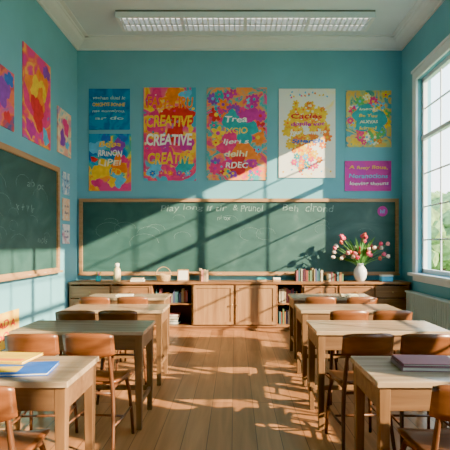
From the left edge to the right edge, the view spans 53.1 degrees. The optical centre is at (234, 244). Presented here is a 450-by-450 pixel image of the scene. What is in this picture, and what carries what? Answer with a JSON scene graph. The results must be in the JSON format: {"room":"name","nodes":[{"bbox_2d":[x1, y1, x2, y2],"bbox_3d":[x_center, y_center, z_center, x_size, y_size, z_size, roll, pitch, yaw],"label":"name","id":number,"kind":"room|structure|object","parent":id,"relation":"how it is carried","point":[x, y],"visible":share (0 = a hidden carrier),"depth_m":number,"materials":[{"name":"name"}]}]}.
{"room":"classroom","nodes":[
{"label":"classroom","id":0,"kind":"room"},
{"bbox_2d":[0,0,76,351],"bbox_3d":[-2.730,-1.020,2.650,0.200,4.720,9.700,0,0,0],"label":"wall","id":1,"kind":"structure","parent":0,"point":[36,298],"depth_m":6.21,"materials":[{"name":"teal paint"}]},
{"bbox_2d":[0,64,13,131],"bbox_3d":[-2.622,-1.680,4.940,0.014,0.680,0.780,0,0,0],"label":"poster","id":2,"kind":"object","parent":1,"relation":"attached to","point":[6,77],"visible":1,"depth_m":5.15,"materials":[{"name":"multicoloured paper"}]},
{"bbox_2d":[0,309,18,350],"bbox_3d":[-2.620,0.975,5.075,0.018,0.410,0.750,0,0,0],"label":"poster","id":3,"kind":"object","parent":1,"relation":"attached to","point":[9,320],"visible":0.78,"depth_m":5.17,"materials":[{"name":"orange paper"}]},
{"bbox_2d":[0,142,62,281],"bbox_3d":[-2.584,-0.370,5.000,0.090,1.540,3.300,0,0,0],"label":"chalkboard","id":4,"kind":"object","parent":1,"relation":"attached to","point":[29,184],"visible":1,"depth_m":5.63,"materials":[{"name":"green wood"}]},
{"bbox_2d":[22,41,50,149],"bbox_3d":[-2.622,-1.930,5.970,0.015,1.180,0.820,0,0,0],"label":"poster","id":5,"kind":"object","parent":1,"relation":"attached to","point":[36,73],"visible":1,"depth_m":5.90,"materials":[{"name":"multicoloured paper"}]},
{"bbox_2d":[37,0,87,49],"bbox_3d":[-2.500,-3.310,2.650,0.260,0.140,9.700,0,0,0],"label":"trim","id":6,"kind":"structure","parent":1,"relation":"attached to","point":[58,11],"depth_m":6.63,"materials":[{"name":"white paint"}]},
{"bbox_2d":[57,105,70,158],"bbox_3d":[-2.622,-1.720,6.910,0.014,0.680,0.540,0,0,0],"label":"poster","id":7,"kind":"object","parent":1,"relation":"attached to","point":[63,118],"visible":1,"depth_m":6.86,"materials":[{"name":"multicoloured paper"}]},
{"bbox_2d":[62,171,69,195],"bbox_3d":[-2.620,-0.950,6.980,0.018,0.340,0.280,0,0,0],"label":"note","id":8,"kind":"object","parent":1,"relation":"attached to","point":[65,176],"visible":1,"depth_m":6.95,"materials":[{"name":"blue"}]},
{"bbox_2d":[62,198,69,220],"bbox_3d":[-2.620,-0.550,6.980,0.018,0.340,0.280,0,0,0],"label":"note","id":9,"kind":"object","parent":1,"relation":"attached to","point":[65,202],"visible":1,"depth_m":6.98,"materials":[{"name":"beige paper"}]},
{"bbox_2d":[62,224,69,243],"bbox_3d":[-2.620,-0.170,6.980,0.018,0.300,0.280,0,0,0],"label":"note","id":10,"kind":"object","parent":1,"relation":"attached to","point":[65,228],"visible":1,"depth_m":6.94,"materials":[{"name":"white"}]},
{"bbox_2d":[0,330,448,449],"bbox_3d":[0.075,1.390,2.650,5.810,0.100,10.100,0,0,0],"label":"floor","id":11,"kind":"structure","parent":0,"point":[220,389],"depth_m":3.76,"materials":[{"name":"brown wood"}]},
{"bbox_2d":[0,385,48,449],"bbox_3d":[-1.039,0.945,1.957,0.352,0.796,0.458,0,0,-2],"label":"chair","id":12,"kind":"object","parent":11,"relation":"on","point":[10,439],"visible":1,"depth_m":1.82,"materials":[{"name":"brown wood"}]},
{"bbox_2d":[4,333,77,432],"bbox_3d":[-1.278,0.945,2.987,0.352,0.796,0.458,0,0,-3],"label":"chair","id":13,"kind":"object","parent":11,"relation":"on","point":[47,344],"visible":0.25,"depth_m":2.79,"materials":[{"name":"brown wood"}]},
{"bbox_2d":[0,356,98,449],"bbox_3d":[-1.245,0.980,2.280,0.970,0.720,0.480,0,0,0],"label":"school desk","id":14,"kind":"object","parent":11,"relation":"on","point":[74,376],"visible":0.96,"depth_m":2.09,"materials":[{"name":"brown wood"}]},
{"bbox_2d":[0,361,58,376],"bbox_3d":[-1.050,0.611,2.220,0.300,0.017,0.210,0,0,-7],"label":"notebook","id":15,"kind":"object","parent":14,"relation":"on","point":[43,368],"visible":1,"depth_m":2.19,"materials":[{"name":"paper"}]},
{"bbox_2d":[0,352,42,363],"bbox_3d":[-1.200,0.596,2.380,0.280,0.013,0.200,0,0,6],"label":"notebook","id":16,"kind":"object","parent":15,"relation":"on","point":[5,357],"visible":1,"depth_m":2.37,"materials":[{"name":"paper"}]},
{"bbox_2d":[55,310,105,404],"bbox_3d":[-1.357,0.945,3.977,0.352,0.796,0.458,0,0,-3],"label":"chair","id":17,"kind":"object","parent":11,"relation":"on","point":[65,314],"visible":0.2,"depth_m":3.77,"materials":[{"name":"brown wood"}]},
{"bbox_2d":[9,320,154,429],"bbox_3d":[-1.140,0.980,3.470,0.970,0.720,0.480,0,0,0],"label":"school desk","id":18,"kind":"object","parent":11,"relation":"on","point":[135,335],"visible":0.61,"depth_m":3.33,"materials":[{"name":"brown wood"}]},
{"bbox_2d":[62,333,133,449],"bbox_3d":[-0.903,0.945,2.997,0.352,0.796,0.458,0,0,5],"label":"chair","id":19,"kind":"object","parent":11,"relation":"on","point":[75,344],"visible":0.68,"depth_m":2.82,"materials":[{"name":"brown wood"}]},
{"bbox_2d":[79,297,121,370],"bbox_3d":[-1.482,0.945,4.957,0.352,0.796,0.458,0,0,2],"label":"chair","id":20,"kind":"object","parent":11,"relation":"on","point":[83,300],"visible":0.2,"depth_m":4.75,"materials":[{"name":"brown wood"}]},
{"bbox_2d":[61,304,169,385],"bbox_3d":[-1.170,0.980,4.500,0.970,0.720,0.480,0,0,0],"label":"school desk","id":21,"kind":"object","parent":11,"relation":"on","point":[157,312],"visible":0.56,"depth_m":4.39,"materials":[{"name":"brown wood"}]},
{"bbox_2d":[96,310,146,404],"bbox_3d":[-0.990,0.945,3.987,0.352,0.796,0.458,0,0,0],"label":"chair","id":22,"kind":"object","parent":11,"relation":"on","point":[105,314],"visible":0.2,"depth_m":3.79,"materials":[{"name":"brown wood"}]},
{"bbox_2d":[87,294,170,353],"bbox_3d":[-1.300,0.980,5.500,0.970,0.720,0.480,0,0,0],"label":"school desk","id":23,"kind":"object","parent":11,"relation":"on","point":[152,298],"visible":0.27,"depth_m":5.42,"materials":[{"name":"brown wood"}]},
{"bbox_2d":[116,294,133,295],"bbox_3d":[-1.350,0.614,5.520,0.200,0.012,0.140,0,0,-6],"label":"notebook","id":24,"kind":"object","parent":23,"relation":"on","point":[117,294],"visible":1,"depth_m":5.50,"materials":[{"name":"paper"}]},
{"bbox_2d":[115,297,153,370],"bbox_3d":[-1.099,0.945,4.977,0.352,0.796,0.458,0,0,-2],"label":"chair","id":25,"kind":"object","parent":11,"relation":"on","point":[121,300],"visible":0.17,"depth_m":4.77,"materials":[{"name":"brown wood"}]},
{"bbox_2d":[68,280,410,329],"bbox_3d":[0.075,0.960,7.230,5.340,0.760,0.480,0,0,0],"label":"storage cabinet","id":26,"kind":"object","parent":11,"relation":"on","point":[212,304],"visible":0.52,"depth_m":7.03,"materials":[{"name":"brown wood"}]},
{"bbox_2d":[96,272,100,280],"bbox_3d":[-2.180,0.504,7.180,0.080,0.151,0.080,0,0,0],"label":"pencil cup","id":27,"kind":"object","parent":26,"relation":"on","point":[98,278],"visible":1,"depth_m":7.15,"materials":[{"name":"teal"}]},
{"bbox_2d":[113,263,120,281],"bbox_3d":[-1.880,0.434,7.180,0.116,0.290,0.116,0,0,0],"label":"ceramic bottle","id":28,"kind":"object","parent":26,"relation":"on","point":[117,272],"visible":0.99,"depth_m":7.14,"materials":[{"name":"ceramic"}]},
{"bbox_2d":[130,277,144,281],"bbox_3d":[-1.550,0.552,7.195,0.220,0.056,0.150,0,0,0],"label":"books","id":29,"kind":"object","parent":26,"relation":"on","point":[134,279],"visible":1,"depth_m":7.13,"materials":[{"name":"paper"}]},
{"bbox_2d":[156,266,170,281],"bbox_3d":[-1.140,0.461,7.180,0.254,0.237,0.250,0,0,0],"label":"wicker basket","id":30,"kind":"object","parent":26,"relation":"on","point":[160,277],"visible":1,"depth_m":7.10,"materials":[{"name":"beige wicker"}]},
{"bbox_2d":[156,288,188,302],"bbox_3d":[-1.006,0.810,7.242,0.509,0.220,0.184,0,0,0],"label":"books","id":31,"kind":"object","parent":26,"relation":"in","point":[176,296],"visible":0.68,"depth_m":7.16,"materials":[{"name":"paper"}]},
{"bbox_2d":[170,312,180,323],"bbox_3d":[-1.042,1.180,7.250,0.315,0.159,0.200,0,0,0],"label":"books","id":32,"kind":"object","parent":26,"relation":"in","point":[174,316],"visible":0.44,"depth_m":7.15,"materials":[{"name":"paper"}]},
{"bbox_2d":[177,269,188,280],"bbox_3d":[-0.830,0.480,7.220,0.180,0.195,0.108,0,0,0],"label":"desk calendar","id":33,"kind":"object","parent":26,"relation":"on","point":[183,274],"visible":1,"depth_m":7.19,"materials":[{"name":"white paper"}]},
{"bbox_2d":[199,268,207,280],"bbox_3d":[-0.505,0.480,7.272,0.130,0.199,0.183,0,0,0],"label":"books","id":34,"kind":"object","parent":26,"relation":"on","point":[203,274],"visible":1,"depth_m":7.19,"materials":[{"name":"paper"}]},
{"bbox_2d":[256,278,265,281],"bbox_3d":[0.420,0.549,7.160,0.150,0.060,0.070,0,0,-6],"label":"eraser","id":35,"kind":"object","parent":26,"relation":"on","point":[258,279],"visible":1,"depth_m":7.13,"materials":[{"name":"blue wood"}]},
{"bbox_2d":[272,278,280,281],"bbox_3d":[0.660,0.549,7.160,0.120,0.060,0.070,0,0,-6],"label":"eraser","id":36,"kind":"object","parent":26,"relation":"on","point":[274,279],"visible":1,"depth_m":7.13,"materials":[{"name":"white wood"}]},
{"bbox_2d":[278,307,288,323],"bbox_3d":[0.802,1.135,7.242,0.205,0.249,0.181,0,0,0],"label":"books","id":37,"kind":"object","parent":26,"relation":"in","point":[283,316],"visible":0.86,"depth_m":7.16,"materials":[{"name":"paper"}]},
{"bbox_2d":[278,287,297,302],"bbox_3d":[0.847,0.800,7.241,0.295,0.240,0.183,0,0,0],"label":"books","id":38,"kind":"object","parent":26,"relation":"in","point":[283,297],"visible":0.73,"depth_m":7.16,"materials":[{"name":"paper"}]},
{"bbox_2d":[295,268,322,280],"bbox_3d":[1.193,0.476,7.273,0.427,0.207,0.185,0,0,0],"label":"books","id":39,"kind":"object","parent":26,"relation":"on","point":[313,274],"visible":1,"depth_m":7.19,"materials":[{"name":"paper"}]},
{"bbox_2d":[327,271,343,280],"bbox_3d":[1.619,0.507,7.293,0.239,0.146,0.184,0,0,0],"label":"books","id":40,"kind":"object","parent":26,"relation":"on","point":[336,276],"visible":1,"depth_m":7.21,"materials":[{"name":"paper"}]},
{"bbox_2d":[331,232,389,281],"bbox_3d":[2.016,0.184,7.183,0.950,0.792,0.360,0,0,0],"label":"vase","id":41,"kind":"object","parent":26,"relation":"on","point":[360,255],"visible":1,"depth_m":7.15,"materials":[{"name":"white ceramic"}]},
{"bbox_2d":[379,275,393,281],"bbox_3d":[2.420,0.529,7.200,0.190,0.100,0.130,0,0,0],"label":"storage box","id":42,"kind":"object","parent":26,"relation":"on","point":[384,278],"visible":1,"depth_m":7.14,"materials":[{"name":"plastic"}]},
{"bbox_2d":[301,297,336,369],"bbox_3d":[0.918,0.945,4.977,0.352,0.796,0.458,0,0,2],"label":"chair","id":43,"kind":"object","parent":11,"relation":"on","point":[308,300],"visible":0.2,"depth_m":4.77,"materials":[{"name":"brown wood"}]},
{"bbox_2d":[288,294,370,358],"bbox_3d":[1.160,0.980,5.500,0.970,0.720,0.480,0,0,0],"label":"school desk","id":44,"kind":"object","parent":11,"relation":"on","point":[293,298],"visible":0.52,"depth_m":5.42,"materials":[{"name":"brown wood"}]},
{"bbox_2d":[340,294,357,295],"bbox_3d":[1.400,0.614,5.520,0.200,0.012,0.140,0,0,6],"label":"notebook","id":45,"kind":"object","parent":44,"relation":"on","point":[340,294],"visible":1,"depth_m":5.50,"materials":[{"name":"beige paper"}]},
{"bbox_2d":[325,310,368,404],"bbox_3d":[0.961,0.945,3.987,0.352,0.796,0.458,0,0,-2],"label":"chair","id":46,"kind":"object","parent":11,"relation":"on","point":[338,314],"visible":0.3,"depth_m":3.78,"materials":[{"name":"brown wood"}]},
{"bbox_2d":[294,304,400,385],"bbox_3d":[1.110,0.980,4.500,0.970,0.720,0.480,0,0,0],"label":"school desk","id":47,"kind":"object","parent":11,"relation":"on","point":[304,312],"visible":0.48,"depth_m":4.39,"materials":[{"name":"brown wood"}]},
{"bbox_2d":[336,297,377,370],"bbox_3d":[1.342,0.945,4.957,0.352,0.796,0.458,0,0,-3],"label":"chair","id":48,"kind":"object","parent":11,"relation":"on","point":[352,300],"visible":0.2,"depth_m":4.75,"materials":[{"name":"brown wood"}]},
{"bbox_2d":[325,333,395,449],"bbox_3d":[0.823,0.945,2.997,0.352,0.796,0.458,0,0,-3],"label":"chair","id":49,"kind":"object","parent":11,"relation":"on","point":[356,344],"visible":0.72,"depth_m":2.82,"materials":[{"name":"brown wood"}]},
{"bbox_2d":[306,320,449,429],"bbox_3d":[1.070,0.980,3.470,0.970,0.720,0.480,0,0,0],"label":"school desk","id":50,"kind":"object","parent":11,"relation":"on","point":[323,335],"visible":0.59,"depth_m":3.34,"materials":[{"name":"brown wood"}]},
{"bbox_2d":[373,310,412,404],"bbox_3d":[1.330,0.945,3.977,0.352,0.796,0.458,0,0,0],"label":"chair","id":51,"kind":"object","parent":11,"relation":"on","point":[382,314],"visible":0.15,"depth_m":3.77,"materials":[{"name":"brown wood"}]},
{"bbox_2d":[350,356,449,449],"bbox_3d":[1.130,0.980,2.280,0.970,0.720,0.480,0,0,0],"label":"school desk","id":52,"kind":"object","parent":11,"relation":"on","point":[389,388],"visible":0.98,"depth_m":2.09,"materials":[{"name":"brown wood"}]},
{"bbox_2d":[391,354,449,371],"bbox_3d":[0.970,0.601,2.295,0.290,0.036,0.200,0,0,3],"label":"hardcover books","id":53,"kind":"object","parent":52,"relation":"on","point":[408,363],"visible":1,"depth_m":2.23,"materials":[{"name":"paper"}]},
{"bbox_2d":[392,333,449,447],"bbox_3d":[1.208,0.945,2.987,0.352,0.796,0.458,0,0,2],"label":"chair","id":54,"kind":"object","parent":11,"relation":"on","point":[411,344],"visible":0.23,"depth_m":2.79,"materials":[{"name":"brown wood"}]},
{"bbox_2d":[397,384,449,449],"bbox_3d":[0.941,0.945,1.977,0.352,0.796,0.458,0,0,-2],"label":"chair","id":55,"kind":"object","parent":11,"relation":"on","point":[438,438],"visible":1,"depth_m":1.92,"materials":[{"name":"brown wood"}]},
{"bbox_2d":[405,290,449,330],"bbox_3d":[2.658,1.018,5.640,0.115,0.645,2.520,0,0,0],"label":"radiator","id":56,"kind":"object","parent":11,"relation":"on","point":[434,310],"visible":0.6,"depth_m":6.07,"materials":[{"name":"metal"}]},
{"bbox_2d":[77,51,401,279],"bbox_3d":[0.075,-1.020,7.600,5.810,4.720,0.200,0,0,0],"label":"wall","id":57,"kind":"structure","parent":0,"point":[341,71],"depth_m":7.50,"materials":[{"name":"teal paint"}]},
{"bbox_2d":[89,89,129,129],"bbox_3d":[-2.090,-2.260,7.490,0.680,0.680,0.018,0,0,0],"label":"poster","id":58,"kind":"object","parent":57,"relation":"attached to","point":[109,109],"visible":1,"depth_m":7.49,"materials":[{"name":"blue paper"}]},
{"bbox_2d":[89,134,130,190],"bbox_3d":[-2.080,-1.375,7.490,0.700,0.950,0.018,0,0,0],"label":"poster","id":59,"kind":"object","parent":57,"relation":"attached to","point":[109,154],"visible":1,"depth_m":7.49,"materials":[{"name":"multicoloured paper"}]},
{"bbox_2d":[144,87,195,180],"bbox_3d":[-1.085,-1.845,7.490,0.870,1.550,0.018,0,0,0],"label":"poster","id":60,"kind":"object","parent":57,"relation":"attached to","point":[169,112],"visible":1,"depth_m":7.49,"materials":[{"name":"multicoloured paper"}]},
{"bbox_2d":[207,87,266,179],"bbox_3d":[0.030,-1.850,7.490,1.000,1.540,0.018,0,0,0],"label":"poster","id":61,"kind":"object","parent":57,"relation":"attached to","point":[236,116],"visible":1,"depth_m":7.48,"materials":[{"name":"paper"}]},
{"bbox_2d":[78,199,399,274],"bbox_3d":[0.065,-0.135,7.454,5.300,1.270,0.090,0,0,0],"label":"chalkboard","id":62,"kind":"object","parent":57,"relation":"attached to","point":[217,236],"visible":0.98,"depth_m":7.48,"materials":[{"name":"green wood"}]},
{"bbox_2d":[377,206,387,215],"bbox_3d":[2.450,-0.560,7.473,0.170,0.170,0.005,0,0,0],"label":"round sticker","id":63,"kind":"object","parent":62,"relation":"attached to","point":[382,211],"visible":1,"depth_m":7.47,"materials":[{"name":"paper"}]},
{"bbox_2d":[77,35,401,50],"bbox_3d":[0.075,-3.310,7.370,5.410,0.140,0.260,0,0,0],"label":"trim","id":64,"kind":"structure","parent":57,"relation":"attached to","point":[93,42],"depth_m":7.37,"materials":[{"name":"white paint"}]},
{"bbox_2d":[279,89,334,177],"bbox_3d":[1.200,-1.860,7.489,0.940,1.480,0.020,0,0,0],"label":"poster","id":65,"kind":"object","parent":57,"relation":"attached to","point":[306,116],"visible":1,"depth_m":7.49,"materials":[{"name":"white paper"}]},
{"bbox_2d":[345,161,390,190],"bbox_3d":[2.215,-1.150,7.490,0.770,0.500,0.018,0,0,0],"label":"poster","id":66,"kind":"object","parent":57,"relation":"attached to","point":[359,175],"visible":1,"depth_m":7.49,"materials":[{"name":"purple paper"}]},
{"bbox_2d":[346,90,390,146],"bbox_3d":[2.225,-2.100,7.490,0.750,0.940,0.018,0,0,0],"label":"poster","id":67,"kind":"object","parent":57,"relation":"attached to","point":[368,112],"visible":1,"depth_m":7.48,"materials":[{"name":"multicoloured paper"}]},
{"bbox_2d":[64,0,416,34],"bbox_3d":[0.075,-3.430,2.650,5.810,0.100,10.100,0,0,0],"label":"ceiling","id":68,"kind":"structure","parent":0,"point":[96,17],"depth_m":6.43,"materials":[{"name":"paint"}]},
{"bbox_2d":[115,10,375,31],"bbox_3d":[0.150,-3.323,6.680,3.740,0.110,0.440,0,0,0],"label":"ceiling light","id":69,"kind":"object","parent":68,"relation":"attached to","point":[128,20],"depth_m":6.64,"materials":[{"name":"white plastic"}]},
{"bbox_2d":[402,0,449,299],"bbox_3d":[2.880,-1.020,2.650,0.200,4.720,9.700,0,0,0],"label":"wall","id":70,"kind":"structure","parent":0,"point":[436,29],"depth_m":6.84,"materials":[{"name":"teal paint"}]},
{"bbox_2d":[392,0,444,50],"bbox_3d":[2.650,-3.310,2.650,0.260,0.140,9.700,0,0,0],"label":"trim","id":71,"kind":"structure","parent":70,"relation":"attached to","point":[419,14],"depth_m":6.63,"materials":[{"name":"white paint"}]},
{"bbox_2d":[407,34,449,287],"bbox_3d":[2.790,-1.070,5.695,0.220,3.240,2.610,0,0,0],"label":"window","id":72,"kind":"structure","parent":70,"relation":"in","point":[443,47],"depth_m":6.78,"materials":[{"name":"white paint"}]},
{"label":"outside","id":73,"kind":"structure","parent":0,"visible":0},
{"bbox_3d":[31.490,1.890,25.000,57.020,0.100,110.000,0,0,0],"label":"ground","id":74,"kind":"structure","parent":73,"visible":0},
{"bbox_2d":[431,192,439,201],"bbox_3d":[13.498,-1.078,32.689,6.033,5.858,5.384,0,0,0],"label":"tree","id":75,"kind":"object","parent":74,"relation":"on","point":[434,196],"visible":0.02,"depth_m":33.12,"materials":[{"name":"green plant"}]},
{"bbox_2d":[431,207,449,271],"bbox_3d":[9.092,0.055,19.976,2.856,3.591,3.081,0,0,19],"label":"tree","id":76,"kind":"object","parent":74,"relation":"on","point":[435,220],"visible":0.49,"depth_m":19.02,"materials":[{"name":"green plant"}]},
{"bbox_2d":[431,201,449,217],"bbox_3d":[11.719,-0.376,25.914,4.439,4.451,3.699,0,0,0],"label":"tree","id":77,"kind":"object","parent":74,"relation":"on","point":[446,206],"visible":0.02,"depth_m":25.18,"materials":[{"name":"green plant"}]},
{"bbox_2d":[431,193,449,203],"bbox_3d":[16.023,-1.087,33.079,5.451,5.875,5.709,0,0,-9],"label":"tree","id":78,"kind":"object","parent":74,"relation":"on","point":[445,197],"visible":0.02,"depth_m":32.46,"materials":[{"name":"green plant"}]}
]}

